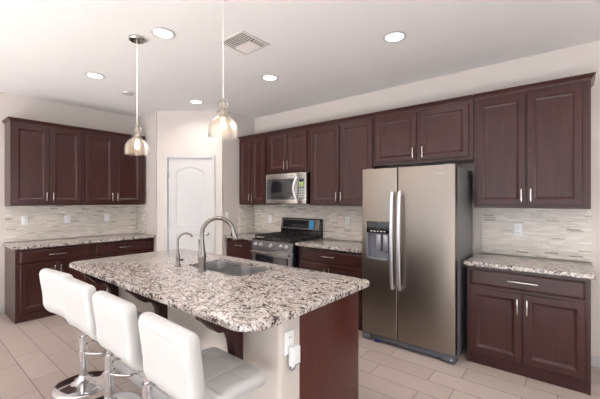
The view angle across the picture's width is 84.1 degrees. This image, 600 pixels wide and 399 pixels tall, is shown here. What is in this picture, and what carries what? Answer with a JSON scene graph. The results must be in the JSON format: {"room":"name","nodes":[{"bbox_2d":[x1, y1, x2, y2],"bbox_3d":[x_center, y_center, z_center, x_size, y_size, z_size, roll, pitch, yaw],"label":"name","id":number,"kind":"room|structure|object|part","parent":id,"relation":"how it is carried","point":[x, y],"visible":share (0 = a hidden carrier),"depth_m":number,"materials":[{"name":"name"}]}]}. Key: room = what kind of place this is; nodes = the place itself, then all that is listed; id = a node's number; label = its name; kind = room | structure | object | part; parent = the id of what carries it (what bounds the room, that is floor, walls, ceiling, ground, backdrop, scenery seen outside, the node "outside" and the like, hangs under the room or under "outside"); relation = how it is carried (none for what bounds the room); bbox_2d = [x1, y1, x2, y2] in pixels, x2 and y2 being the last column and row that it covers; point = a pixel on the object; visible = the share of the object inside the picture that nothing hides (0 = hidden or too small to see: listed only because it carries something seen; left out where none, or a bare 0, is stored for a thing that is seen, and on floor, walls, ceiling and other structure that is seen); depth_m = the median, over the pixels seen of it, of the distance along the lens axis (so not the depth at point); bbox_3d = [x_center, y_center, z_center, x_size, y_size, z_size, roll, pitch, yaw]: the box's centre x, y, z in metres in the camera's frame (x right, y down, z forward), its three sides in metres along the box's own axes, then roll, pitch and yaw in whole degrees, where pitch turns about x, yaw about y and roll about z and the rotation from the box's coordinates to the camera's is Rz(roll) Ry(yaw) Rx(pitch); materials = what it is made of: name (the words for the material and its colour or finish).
{"room":"kitchen","nodes":[
{"label":"kitchen","id":0,"kind":"room"},
{"bbox_2d":[0,92,136,313],"bbox_3d":[-4.317,0.036,3.706,0.120,2.826,7.482,0,0,39],"label":"wall","id":1,"kind":"structure","parent":0,"point":[11,105],"depth_m":4.55,"materials":[{"name":"paint"}]},
{"bbox_2d":[2,116,83,205],"bbox_3d":[-3.392,-0.467,4.428,0.387,1.080,0.815,0,0,39],"label":"upper cabinet","id":2,"kind":"object","parent":1,"relation":"attached to","point":[44,161],"visible":1,"depth_m":4.28,"materials":[{"name":"brown wood"}]},
{"bbox_3d":[-3.388,-0.445,4.196,0.018,0.976,0.363,0,0,39],"label":"door","id":3,"kind":"part","parent":2,"relation":"part of","materials":[{"name":"brown wood"}]},
{"bbox_3d":[-3.401,-0.986,4.435,0.365,0.043,0.815,0,0,39],"label":"crown moulding","id":4,"kind":"part","parent":2,"relation":"part of","materials":[{"name":"brown wood"}]},
{"bbox_3d":[-3.152,-0.445,4.483,0.018,0.976,0.350,0,0,39],"label":"door","id":5,"kind":"part","parent":2,"relation":"part of","materials":[{"name":"brown wood"}]},
{"bbox_2d":[5,205,146,241],"bbox_3d":[-3.121,0.307,4.798,0.340,0.466,1.670,0,0,39],"label":"tile backsplash","id":6,"kind":"structure","parent":1,"relation":"attached to","point":[44,222],"depth_m":4.84,"materials":[{"name":"tile"}]},
{"bbox_2d":[21,216,27,224],"bbox_3d":[-3.644,0.269,4.405,0.010,0.116,0.072,0,0,39],"label":"wall outlet","id":7,"kind":"object","parent":6,"relation":"attached to","point":[24,219],"visible":1,"depth_m":4.40,"materials":[{"name":"white plastic"}]},
{"bbox_2d":[64,215,70,222],"bbox_3d":[-3.339,0.274,4.775,0.012,0.116,0.080,0,0,39],"label":"light switch","id":8,"kind":"object","parent":6,"relation":"attached to","point":[67,218],"visible":1,"depth_m":4.77,"materials":[{"name":"white plastic"}]},
{"bbox_2d":[104,214,108,220],"bbox_3d":[-3.007,0.273,5.180,0.010,0.116,0.072,0,0,39],"label":"wall outlet","id":9,"kind":"object","parent":6,"relation":"attached to","point":[106,216],"visible":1,"depth_m":5.17,"materials":[{"name":"white plastic"}]},
{"bbox_2d":[84,128,145,204],"bbox_3d":[-2.859,-0.467,5.076,0.387,1.080,0.851,0,0,39],"label":"upper cabinet","id":10,"kind":"object","parent":1,"relation":"attached to","point":[112,176],"visible":0.86,"depth_m":4.93,"materials":[{"name":"brown wood"}]},
{"bbox_3d":[-2.887,-0.445,4.806,0.018,0.976,0.367,0,0,39],"label":"door","id":11,"kind":"part","parent":10,"relation":"part of","materials":[{"name":"brown wood"}]},
{"bbox_3d":[-2.868,-0.986,5.083,0.365,0.043,0.851,0,0,39],"label":"crown moulding","id":12,"kind":"part","parent":10,"relation":"part of","materials":[{"name":"brown wood"}]},
{"bbox_3d":[-2.637,-0.445,5.110,0.018,0.976,0.390,0,0,39],"label":"door","id":13,"kind":"part","parent":10,"relation":"part of","materials":[{"name":"brown wood"}]},
{"bbox_2d":[137,111,156,251],"bbox_3d":[-2.443,0.036,5.387,0.637,2.825,0.100,0,0,39],"label":"wall","id":14,"kind":"structure","parent":0,"point":[148,122],"depth_m":5.24,"materials":[{"name":"paint"}]},
{"bbox_2d":[157,111,222,254],"bbox_3d":[-1.701,0.036,5.173,1.010,2.825,0.100,0,0,0],"label":"wall","id":15,"kind":"structure","parent":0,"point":[178,132],"depth_m":5.12,"materials":[{"name":"paint"}]},
{"bbox_2d":[164,155,214,253],"bbox_3d":[-1.699,0.379,5.164,0.788,2.140,0.118,0,0,0],"label":"door frame","id":16,"kind":"structure","parent":15,"relation":"attached to","point":[166,157],"depth_m":5.11,"materials":[{"name":"white paint"}]},
{"bbox_2d":[168,159,211,252],"bbox_3d":[-1.703,0.403,5.111,0.684,2.077,0.120,0,0,0],"label":"door","id":17,"kind":"structure","parent":16,"relation":"in","point":[190,180],"depth_m":5.14,"materials":[{"name":"white paint"}]},
{"bbox_2d":[223,112,253,255],"bbox_3d":[-1.014,0.036,5.420,0.100,2.825,0.636,0,0,39],"label":"wall","id":18,"kind":"structure","parent":0,"point":[231,146],"depth_m":5.27,"materials":[{"name":"paint"}]},
{"bbox_2d":[0,0,599,118],"bbox_3d":[-0.823,-1.437,0.911,9.128,0.120,7.662,0,0,39],"label":"ceiling","id":19,"kind":"structure","parent":0,"point":[319,51],"depth_m":2.95,"materials":[{"name":"paint"}]},
{"bbox_2d":[85,72,104,78],"bbox_3d":[-2.263,-1.371,3.672,0.196,0.010,0.196,0,0,39],"label":"recessed light","id":20,"kind":"object","parent":19,"relation":"in","point":[94,75],"visible":1,"depth_m":3.66,"materials":[{"name":"white"}]},
{"bbox_2d":[122,90,132,95],"bbox_3d":[-2.194,-1.359,4.242,0.124,0.036,0.124,0,0,39],"label":"smoke detector","id":21,"kind":"object","parent":19,"relation":"attached to","point":[128,93],"visible":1,"depth_m":4.21,"materials":[{"name":"grey plastic"}]},
{"bbox_2d":[124,34,149,155],"bbox_3d":[-1.386,-0.884,2.829,0.196,0.990,0.196,0,0,39],"label":"pendant lamp","id":22,"kind":"object","parent":19,"relation":"hanging from","point":[134,38],"visible":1,"depth_m":2.83,"materials":[{"name":"silver metal"}]},
{"bbox_2d":[135,125,138,139],"bbox_3d":[-1.386,-0.577,2.829,0.034,0.125,0.034,0,0,39],"label":"socket","id":23,"kind":"object","parent":22,"relation":"attached to","point":[136,126],"depth_m":2.82,"materials":[{"name":"silver metal"}]},
{"bbox_3d":[-1.386,-0.509,2.829,0.196,0.239,0.196,0,0,39],"label":"lamp shade","id":24,"kind":"part","parent":22,"relation":"part of","materials":[{"name":"clear glass"}]},
{"bbox_3d":[-1.386,-0.473,2.829,0.042,0.081,0.042,0,0,39],"label":"bulb","id":25,"kind":"part","parent":22,"relation":"part of","materials":[{"name":"white glass"}]},
{"bbox_2d":[150,27,175,38],"bbox_3d":[-1.127,-1.371,2.739,0.196,0.010,0.196,0,0,39],"label":"recessed light","id":26,"kind":"object","parent":19,"relation":"in","point":[160,32],"visible":1,"depth_m":2.73,"materials":[{"name":"white paint"}]},
{"bbox_2d":[189,100,202,103],"bbox_3d":[-1.456,-1.371,4.654,0.196,0.010,0.196,0,0,39],"label":"recessed light","id":27,"kind":"object","parent":19,"relation":"in","point":[190,101],"visible":1,"depth_m":4.64,"materials":[{"name":"white"}]},
{"bbox_2d":[208,0,237,137],"bbox_3d":[-0.506,-0.901,2.192,0.196,0.964,0.196,0,0,39],"label":"pendant lamp","id":28,"kind":"object","parent":19,"relation":"hanging from","point":[223,109],"visible":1,"depth_m":2.19,"materials":[{"name":"clear"}]},
{"bbox_3d":[-0.506,-0.539,2.192,0.196,0.239,0.196,0,0,39],"label":"lamp shade","id":29,"kind":"part","parent":28,"relation":"part of","materials":[{"name":"clear glass"}]},
{"bbox_3d":[-0.506,-0.503,2.192,0.042,0.081,0.042,0,0,39],"label":"bulb","id":30,"kind":"part","parent":28,"relation":"part of","materials":[{"name":"white glass"}]},
{"bbox_2d":[221,98,225,117],"bbox_3d":[-0.506,-0.607,2.192,0.034,0.125,0.034,0,0,39],"label":"socket","id":31,"kind":"object","parent":28,"relation":"attached to","point":[223,109],"depth_m":2.18,"materials":[{"name":"silver metal"}]},
{"bbox_3d":[-0.506,-1.024,2.192,0.007,0.719,0.007,0,0,39],"label":"cord","id":32,"kind":"part","parent":28,"relation":"part of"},
{"bbox_2d":[218,30,269,54],"bbox_3d":[-0.489,-1.370,2.920,0.320,0.012,0.320,0,0,39],"label":"ceiling vent","id":33,"kind":"object","parent":19,"relation":"in","point":[243,42],"visible":0.99,"depth_m":2.91,"materials":[{"name":"white metal"}]},
{"bbox_2d":[261,74,277,80],"bbox_3d":[-0.340,-1.371,3.736,0.196,0.010,0.196,0,0,39],"label":"recessed light","id":34,"kind":"object","parent":19,"relation":"in","point":[268,77],"visible":1,"depth_m":3.72,"materials":[{"name":"white"}]},
{"bbox_2d":[383,31,406,42],"bbox_3d":[0.796,-1.371,2.802,0.196,0.010,0.196,0,0,39],"label":"recessed light","id":35,"kind":"object","parent":19,"relation":"in","point":[394,36],"visible":1,"depth_m":2.79,"materials":[{"name":"white"}]},
{"bbox_2d":[0,313,599,398],"bbox_3d":[-0.823,1.509,0.911,9.128,0.120,7.662,0,0,39],"label":"floor","id":36,"kind":"structure","parent":0,"point":[36,355],"depth_m":2.81,"materials":[{"name":"beige tile"}]},
{"bbox_2d":[5,243,91,323],"bbox_3d":[-3.277,1.016,4.367,0.643,0.866,0.808,0,0,39],"label":"base cabinet","id":37,"kind":"object","parent":36,"relation":"on","point":[23,291],"visible":0.68,"depth_m":4.04,"materials":[{"name":"brown wood"}]},
{"bbox_3d":[-3.177,1.054,4.050,0.018,0.566,0.360,0,0,39],"label":"door","id":38,"kind":"part","parent":37,"relation":"part of","materials":[{"name":"brown wood"}]},
{"bbox_3d":[-3.059,0.678,4.193,0.018,0.135,0.730,0,0,39],"label":"drawer","id":39,"kind":"part","parent":37,"relation":"part of","materials":[{"name":"brown wood"}]},
{"bbox_3d":[-2.943,1.054,4.335,0.018,0.566,0.362,0,0,39],"label":"door","id":40,"kind":"part","parent":37,"relation":"part of","materials":[{"name":"brown wood"}]},
{"bbox_2d":[39,268,105,398],"bbox_3d":[-1.701,0.986,2.607,0.452,0.926,0.442,0,0,33],"label":"bar stool","id":41,"kind":"object","parent":36,"relation":"on","point":[85,383],"visible":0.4,"depth_m":2.51,"materials":[{"name":"white leather"}]},
{"bbox_3d":[-1.693,0.844,2.619,0.452,0.106,0.412,0,0,33],"label":"seat","id":42,"kind":"part","parent":41,"relation":"part of","materials":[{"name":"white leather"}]},
{"bbox_3d":[-1.796,0.669,2.463,0.452,0.293,0.099,0,0,33],"label":"backrest","id":43,"kind":"part","parent":41,"relation":"part of","materials":[{"name":"white leather"}]},
{"bbox_2d":[61,277,142,398],"bbox_3d":[-1.323,0.986,2.296,0.452,0.926,0.442,0,0,38],"label":"bar stool","id":44,"kind":"object","parent":36,"relation":"on","point":[77,294],"visible":0.57,"depth_m":2.17,"materials":[{"name":"white leather"}]},
{"bbox_3d":[-1.430,0.669,2.161,0.452,0.293,0.099,0,0,38],"label":"backrest","id":45,"kind":"part","parent":44,"relation":"part of","materials":[{"name":"white leather"}]},
{"bbox_3d":[-1.314,0.844,2.308,0.452,0.106,0.412,0,0,38],"label":"seat","id":46,"kind":"part","parent":44,"relation":"part of","materials":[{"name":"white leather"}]},
{"bbox_2d":[92,238,153,291],"bbox_3d":[-2.748,1.016,5.010,0.643,0.866,0.846,0,0,39],"label":"base cabinet","id":47,"kind":"object","parent":36,"relation":"on","point":[136,246],"visible":0.27,"depth_m":4.75,"materials":[{"name":"brown wood"}]},
{"bbox_2d":[2,233,155,249],"bbox_3d":[-3.010,0.561,4.688,0.649,0.038,1.696,0,0,39],"label":"countertop","id":48,"kind":"structure","parent":47,"relation":"on","point":[18,245],"depth_m":4.45,"materials":[{"name":"grey stone"}]},
{"bbox_3d":[-2.660,1.054,4.679,0.018,0.566,0.380,0,0,39],"label":"door","id":49,"kind":"part","parent":47,"relation":"part of","materials":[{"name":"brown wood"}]},
{"bbox_3d":[-2.538,0.678,4.827,0.018,0.135,0.765,0,0,39],"label":"drawer","id":50,"kind":"part","parent":47,"relation":"part of","materials":[{"name":"brown wood"}]},
{"bbox_3d":[-2.415,1.054,4.977,0.018,0.566,0.377,0,0,39],"label":"door","id":51,"kind":"part","parent":47,"relation":"part of","materials":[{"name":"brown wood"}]},
{"bbox_2d":[92,291,156,398],"bbox_3d":[-0.898,0.986,1.946,0.452,0.926,0.442,0,0,39],"label":"bar stool","id":52,"kind":"object","parent":36,"relation":"on","point":[116,318],"visible":0.56,"depth_m":1.73,"materials":[{"name":"white leather"}]},
{"bbox_3d":[-1.007,0.669,1.814,0.452,0.293,0.099,0,0,39],"label":"backrest","id":53,"kind":"part","parent":52,"relation":"part of","materials":[{"name":"white leather"}]},
{"bbox_3d":[-0.889,0.844,1.958,0.452,0.106,0.412,0,0,39],"label":"seat","id":54,"kind":"part","parent":52,"relation":"part of","materials":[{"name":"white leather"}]},
{"bbox_2d":[138,312,265,398],"bbox_3d":[-0.457,0.986,1.573,0.452,0.926,0.442,0,0,41],"label":"bar stool","id":55,"kind":"object","parent":36,"relation":"on","point":[174,360],"visible":1,"depth_m":1.44,"materials":[{"name":"white leather"}]},
{"bbox_3d":[-0.569,0.669,1.444,0.452,0.293,0.099,0,0,41],"label":"backrest","id":56,"kind":"part","parent":55,"relation":"part of","materials":[{"name":"white leather"}]},
{"bbox_3d":[-0.447,0.844,1.585,0.452,0.106,0.412,0,0,41],"label":"seat","id":57,"kind":"part","parent":55,"relation":"part of","materials":[{"name":"white leather"}]},
{"bbox_2d":[81,272,357,398],"bbox_3d":[-0.754,1.013,2.540,2.149,0.872,1.068,0,0,39],"label":"kitchen island","id":58,"kind":"object","parent":36,"relation":"on","point":[327,335],"visible":0.24,"depth_m":1.93,"materials":[{"name":"paint"}]},
{"bbox_3d":[-0.932,1.407,2.325,2.087,0.085,0.012,0,0,39],"label":"skirting","id":59,"kind":"part","parent":58,"relation":"part of","materials":[{"name":"white paint"}]},
{"bbox_2d":[69,249,368,332],"bbox_3d":[-0.761,0.555,2.542,2.335,0.040,1.100,0,0,39],"label":"island countertop","id":60,"kind":"structure","parent":58,"relation":"on","point":[261,301],"depth_m":2.08,"materials":[{"name":"stone"}]},
{"bbox_2d":[174,232,192,266],"bbox_3d":[-0.942,0.399,2.696,0.143,0.272,0.053,0,0,-24],"label":"filter faucet","id":61,"kind":"object","parent":60,"relation":"on","point":[178,259],"visible":1,"depth_m":2.67,"materials":[{"name":"metal"}]},
{"bbox_3d":[-0.929,0.344,2.692,0.125,0.162,0.014,0,0,-14],"label":"spout","id":62,"kind":"part","parent":61,"relation":"part of","materials":[{"name":"metal"}]},
{"bbox_2d":[198,216,237,272],"bbox_3d":[-0.618,0.328,2.516,0.297,0.413,0.084,0,0,-12],"label":"kitchen faucet","id":63,"kind":"object","parent":60,"relation":"on","point":[201,253],"visible":1,"depth_m":2.47,"materials":[{"name":"metal"}]},
{"bbox_2d":[192,261,269,275],"bbox_3d":[-0.563,0.656,2.670,0.677,0.206,0.377,0,0,39],"label":"sink","id":64,"kind":"object","parent":60,"relation":"in","point":[234,269],"visible":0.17,"depth_m":2.79,"materials":[{"name":"metal"}]},
{"bbox_3d":[-0.712,0.656,2.793,0.290,0.206,0.377,0,0,39],"label":"bowl","id":65,"kind":"part","parent":64,"relation":"part of","materials":[{"name":"metal"}]},
{"bbox_3d":[-0.440,0.646,2.569,0.360,0.186,0.377,0,0,39],"label":"bowl","id":66,"kind":"part","parent":64,"relation":"part of","materials":[{"name":"metal"}]},
{"bbox_2d":[284,329,293,355],"bbox_3d":[-0.054,0.724,1.695,0.010,0.116,0.072,0,0,39],"label":"wall outlet","id":67,"kind":"object","parent":58,"relation":"attached to","point":[289,335],"visible":0.85,"depth_m":1.68,"materials":[{"name":"white plastic"}]},
{"bbox_2d":[289,344,299,370],"bbox_3d":[-0.028,0.803,1.688,0.036,0.122,0.063,0,0,39],"label":"plug adapter","id":68,"kind":"object","parent":58,"relation":"attached to","point":[294,351],"visible":1,"depth_m":1.67,"materials":[{"name":"white plastic"}]},
{"bbox_3d":[0.190,1.013,2.011,0.019,0.872,0.622,0,0,39],"label":"panel","id":69,"kind":"part","parent":58,"relation":"part of","materials":[{"name":"brown wood"}]},
{"bbox_2d":[227,238,252,259],"bbox_3d":[-0.713,1.016,5.167,0.660,0.866,0.643,0,0,39],"label":"base cabinet","id":70,"kind":"object","parent":36,"relation":"on","point":[238,248],"visible":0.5,"depth_m":4.95,"materials":[{"name":"brown wood"}]},
{"bbox_3d":[-0.889,0.859,4.951,0.595,0.180,0.018,0,0,39],"label":"drawer","id":71,"kind":"part","parent":70,"relation":"part of","materials":[{"name":"brown wood"}]},
{"bbox_3d":[-0.889,0.678,4.951,0.595,0.135,0.018,0,0,39],"label":"drawer","id":72,"kind":"part","parent":70,"relation":"part of","materials":[{"name":"brown wood"}]},
{"bbox_2d":[224,232,261,240],"bbox_3d":[-0.717,0.561,5.168,0.675,0.038,0.649,0,0,39],"label":"countertop","id":73,"kind":"structure","parent":70,"relation":"on","point":[243,236],"depth_m":5.08,"materials":[{"name":"grey stone"}]},
{"bbox_2d":[250,217,322,267],"bbox_3d":[-0.192,0.860,4.666,0.758,1.178,0.719,0,0,39],"label":"gas range","id":74,"kind":"object","parent":36,"relation":"on","point":[279,248],"visible":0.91,"depth_m":4.55,"materials":[{"name":"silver metal"}]},
{"bbox_3d":[-0.402,0.704,4.412,0.698,0.028,0.059,0,0,39],"label":"oven handle","id":75,"kind":"part","parent":74,"relation":"part of","materials":[{"name":"silver metal"}]},
{"bbox_3d":[-0.371,0.938,4.449,0.750,0.542,0.042,0,0,39],"label":"oven door","id":76,"kind":"part","parent":74,"relation":"part of","materials":[{"name":"metal"}]},
{"bbox_3d":[-0.373,0.608,4.447,0.754,0.103,0.048,0,0,39],"label":"control panel","id":77,"kind":"part","parent":74,"relation":"part of","materials":[{"name":"metal"}]},
{"bbox_2d":[252,236,322,243],"bbox_3d":[-0.172,0.540,4.691,0.758,0.027,0.655,0,0,39],"label":"cooktop","id":78,"kind":"object","parent":74,"relation":"in","point":[264,239],"depth_m":4.46,"materials":[{"name":"black metal"}]},
{"bbox_3d":[-0.024,0.353,4.922,0.613,0.112,0.026,0,0,39],"label":"display glass","id":79,"kind":"part","parent":74,"relation":"part of","materials":[{"name":"black glass"}]},
{"bbox_3d":[-0.006,0.356,4.914,0.724,0.141,0.038,0,0,39],"label":"trim panel","id":80,"kind":"part","parent":74,"relation":"part of","materials":[{"name":"metal"}]},
{"bbox_2d":[298,246,361,330],"bbox_3d":[0.525,1.016,4.149,0.981,0.866,0.643,0,0,39],"label":"base cabinet","id":81,"kind":"object","parent":36,"relation":"on","point":[344,263],"visible":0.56,"depth_m":3.88,"materials":[{"name":"brown wood"}]},
{"bbox_3d":[0.170,1.054,4.080,0.425,0.566,0.018,0,0,39],"label":"door","id":82,"kind":"part","parent":81,"relation":"part of","materials":[{"name":"brown wood"}]},
{"bbox_2d":[295,238,361,252],"bbox_3d":[0.523,0.561,4.148,0.991,0.038,0.649,0,0,39],"label":"countertop","id":83,"kind":"structure","parent":81,"relation":"on","point":[330,244],"depth_m":4.05,"materials":[{"name":"grey stone"}]},
{"bbox_3d":[0.348,0.678,3.934,0.885,0.135,0.018,0,0,39],"label":"drawer","id":84,"kind":"part","parent":81,"relation":"part of","materials":[{"name":"brown wood"}]},
{"bbox_3d":[0.515,1.054,3.797,0.452,0.566,0.018,0,0,39],"label":"door","id":85,"kind":"part","parent":81,"relation":"part of","materials":[{"name":"brown wood"}]},
{"bbox_2d":[362,163,472,363],"bbox_3d":[1.192,0.562,3.422,0.913,1.773,0.750,0,0,39],"label":"refrigerator","id":86,"kind":"object","parent":36,"relation":"on","point":[417,221],"visible":1,"depth_m":3.15,"materials":[{"name":"grey metal"}]},
{"bbox_3d":[0.805,0.276,3.383,0.257,0.117,0.054,0,0,39],"label":"control panel","id":87,"kind":"part","parent":86,"relation":"part of","materials":[{"name":"black plastic"}]},
{"bbox_3d":[0.819,0.525,3.386,0.382,1.683,0.070,0,0,39],"label":"door","id":88,"kind":"part","parent":86,"relation":"part of","materials":[{"name":"silver metal"}]},
{"bbox_3d":[0.894,0.395,3.230,0.030,0.952,0.076,0,0,39],"label":"handle","id":89,"kind":"part","parent":86,"relation":"part of","materials":[{"name":"metal"}]},
{"bbox_3d":[0.951,0.395,3.183,0.030,0.952,0.076,0,0,39],"label":"handle","id":90,"kind":"part","parent":86,"relation":"part of","materials":[{"name":"metal"}]},
{"bbox_3d":[1.174,0.525,3.095,0.525,1.683,0.070,0,0,39],"label":"door","id":91,"kind":"part","parent":86,"relation":"part of","materials":[{"name":"silver metal"}]},
{"bbox_2d":[467,265,590,395],"bbox_3d":[2.000,1.016,2.937,0.840,0.866,0.643,0,0,39],"label":"base cabinet","id":92,"kind":"object","parent":36,"relation":"on","point":[536,326],"visible":0.99,"depth_m":2.68,"materials":[{"name":"brown wood"}]},
{"bbox_3d":[1.669,1.054,2.849,0.384,0.566,0.018,0,0,39],"label":"door","id":93,"kind":"part","parent":92,"relation":"part of","materials":[{"name":"brown wood"}]},
{"bbox_3d":[1.779,0.871,2.724,0.012,0.125,0.034,0,0,39],"label":"handle","id":94,"kind":"part","parent":92,"relation":"part of","materials":[{"name":"silver metal"}]},
{"bbox_3d":[1.807,0.673,2.701,0.210,0.012,0.034,0,0,39],"label":"handle","id":95,"kind":"part","parent":92,"relation":"part of","materials":[{"name":"silver metal"}]},
{"bbox_3d":[1.830,0.871,2.682,0.012,0.125,0.034,0,0,39],"label":"handle","id":96,"kind":"part","parent":92,"relation":"part of","materials":[{"name":"silver metal"}]},
{"bbox_3d":[1.823,0.678,2.721,0.785,0.135,0.018,0,0,39],"label":"drawer","id":97,"kind":"part","parent":92,"relation":"part of","materials":[{"name":"brown wood"}]},
{"bbox_2d":[464,252,595,279],"bbox_3d":[2.002,0.561,2.933,0.882,0.038,0.649,0,0,39],"label":"countertop","id":98,"kind":"structure","parent":92,"relation":"on","point":[558,267],"depth_m":2.79,"materials":[{"name":"grey stone"}]},
{"bbox_3d":[1.976,1.054,2.596,0.391,0.566,0.018,0,0,39],"label":"door","id":99,"kind":"part","parent":92,"relation":"part of","materials":[{"name":"brown wood"}]},
{"bbox_2d":[254,41,599,357],"bbox_3d":[1.553,0.036,3.801,9.068,2.826,0.120,0,0,39],"label":"wall","id":100,"kind":"structure","parent":0,"point":[584,58],"depth_m":3.41,"materials":[{"name":"paint"}]},
{"bbox_2d":[238,132,281,204],"bbox_3d":[-0.646,-0.467,5.278,0.622,1.080,0.387,0,0,39],"label":"upper cabinet","id":101,"kind":"object","parent":100,"relation":"attached to","point":[253,148],"visible":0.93,"depth_m":5.13,"materials":[{"name":"brown wood"}]},
{"bbox_3d":[-0.855,-0.445,5.255,0.273,0.976,0.018,0,0,39],"label":"door","id":102,"kind":"part","parent":101,"relation":"part of","materials":[{"name":"brown wood"}]},
{"bbox_3d":[-0.639,-0.986,5.286,0.622,0.043,0.365,0,0,39],"label":"crown moulding","id":103,"kind":"part","parent":101,"relation":"part of","materials":[{"name":"brown wood"}]},
{"bbox_3d":[-0.631,-0.445,5.071,0.288,0.976,0.018,0,0,39],"label":"door","id":104,"kind":"part","parent":101,"relation":"part of","materials":[{"name":"brown wood"}]},
{"bbox_2d":[266,125,309,174],"bbox_3d":[-0.092,-0.694,4.822,0.802,0.626,0.387,0,0,39],"label":"upper cabinet","id":105,"kind":"object","parent":100,"relation":"attached to","point":[288,149],"visible":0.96,"depth_m":4.66,"materials":[{"name":"brown wood"}]},
{"bbox_3d":[-0.321,-0.672,4.816,0.350,0.522,0.018,0,0,39],"label":"door","id":106,"kind":"part","parent":105,"relation":"part of","materials":[{"name":"brown wood"}]},
{"bbox_2d":[266,172,309,203],"bbox_3d":[-0.107,-0.157,4.783,0.758,0.429,0.446,0,0,39],"label":"microwave","id":107,"kind":"object","parent":105,"relation":"attached to","point":[289,188],"visible":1,"depth_m":4.61,"materials":[{"name":"silver metal"}]},
{"bbox_3d":[-0.071,-0.156,4.502,0.069,0.331,0.020,0,0,-10],"label":"handle","id":108,"kind":"part","parent":107,"relation":"part of","materials":[{"name":"metal"}]},
{"bbox_3d":[0.033,-0.160,4.473,0.148,0.419,0.029,0,0,39],"label":"control panel","id":109,"kind":"part","parent":107,"relation":"part of","materials":[{"name":"silver metal"}]},
{"bbox_3d":[-0.085,-0.986,4.830,0.802,0.043,0.365,0,0,39],"label":"crown moulding","id":110,"kind":"part","parent":105,"relation":"part of","materials":[{"name":"brown wood"}]},
{"bbox_3d":[-0.043,-0.672,4.587,0.350,0.522,0.018,0,0,39],"label":"door","id":111,"kind":"part","parent":105,"relation":"part of","materials":[{"name":"brown wood"}]},
{"bbox_2d":[239,205,361,240],"bbox_3d":[0.075,0.307,4.717,2.474,0.466,0.340,0,0,39],"label":"tile backsplash","id":112,"kind":"structure","parent":100,"relation":"attached to","point":[252,218],"depth_m":4.90,"materials":[{"name":"tile"}]},
{"bbox_2d":[345,217,349,225],"bbox_3d":[0.636,0.284,4.457,0.072,0.116,0.010,0,0,39],"label":"wall outlet","id":113,"kind":"object","parent":112,"relation":"attached to","point":[347,219],"visible":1,"depth_m":4.45,"materials":[{"name":"white plastic"}]},
{"bbox_2d":[309,113,381,205],"bbox_3d":[0.585,-0.467,4.266,0.937,1.080,0.387,0,0,39],"label":"upper cabinet","id":114,"kind":"object","parent":100,"relation":"attached to","point":[340,149],"visible":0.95,"depth_m":4.12,"materials":[{"name":"brown wood"}]},
{"bbox_3d":[0.323,-0.445,4.287,0.430,0.976,0.018,0,0,39],"label":"door","id":115,"kind":"part","parent":114,"relation":"part of","materials":[{"name":"brown wood"}]},
{"bbox_3d":[0.592,-0.986,4.274,0.937,0.043,0.365,0,0,39],"label":"crown moulding","id":116,"kind":"part","parent":114,"relation":"part of","materials":[{"name":"brown wood"}]},
{"bbox_3d":[0.670,-0.445,4.001,0.440,0.976,0.018,0,0,39],"label":"door","id":117,"kind":"part","parent":114,"relation":"part of","materials":[{"name":"brown wood"}]},
{"bbox_2d":[373,94,473,167],"bbox_3d":[1.353,-0.699,3.634,1.041,0.616,0.387,0,0,39],"label":"upper cabinet","id":118,"kind":"object","parent":100,"relation":"attached to","point":[441,132],"visible":0.94,"depth_m":3.47,"materials":[{"name":"brown wood"}]},
{"bbox_3d":[1.055,-0.677,3.684,0.470,0.512,0.018,0,0,39],"label":"door","id":119,"kind":"part","parent":118,"relation":"part of","materials":[{"name":"brown wood"}]},
{"bbox_3d":[1.360,-0.986,3.643,1.041,0.043,0.365,0,0,39],"label":"crown moulding","id":120,"kind":"part","parent":118,"relation":"part of","materials":[{"name":"brown wood"}]},
{"bbox_3d":[1.451,-0.677,3.359,0.465,0.512,0.018,0,0,39],"label":"door","id":121,"kind":"part","parent":118,"relation":"part of","materials":[{"name":"brown wood"}]},
{"bbox_2d":[473,72,595,208],"bbox_3d":[2.097,-0.467,3.022,0.873,1.080,0.387,0,0,39],"label":"upper cabinet","id":122,"kind":"object","parent":100,"relation":"attached to","point":[532,142],"visible":1,"depth_m":2.87,"materials":[{"name":"brown wood"}]},
{"bbox_3d":[1.834,-0.445,3.044,0.383,0.976,0.018,0,0,39],"label":"door","id":123,"kind":"part","parent":122,"relation":"part of","materials":[{"name":"brown wood"}]},
{"bbox_3d":[2.104,-0.986,3.031,0.873,0.043,0.365,0,0,39],"label":"crown moulding","id":124,"kind":"part","parent":122,"relation":"part of","materials":[{"name":"brown wood"}]},
{"bbox_3d":[2.134,-0.445,2.797,0.370,0.976,0.018,0,0,39],"label":"door","id":125,"kind":"part","parent":122,"relation":"part of","materials":[{"name":"brown wood"}]},
{"bbox_2d":[482,208,591,261],"bbox_3d":[2.212,0.307,3.174,0.857,0.466,0.010,0,0,39],"label":"tile backsplash","id":126,"kind":"structure","parent":100,"relation":"attached to","point":[566,234],"depth_m":3.14,"materials":[{"name":"tile"}]},
{"bbox_2d":[514,224,521,235],"bbox_3d":[2.120,0.293,3.237,0.072,0.116,0.010,0,0,39],"label":"wall outlet","id":127,"kind":"object","parent":126,"relation":"attached to","point":[517,227],"visible":1,"depth_m":3.23,"materials":[{"name":"white plastic"}]},
{"bbox_2d":[591,356,599,367],"bbox_3d":[3.728,1.404,1.925,3.085,0.090,0.014,0,0,39],"label":"baseboard","id":128,"kind":"structure","parent":100,"relation":"attached to","point":[595,361],"depth_m":2.88,"materials":[{"name":"white paint"}]}
]}

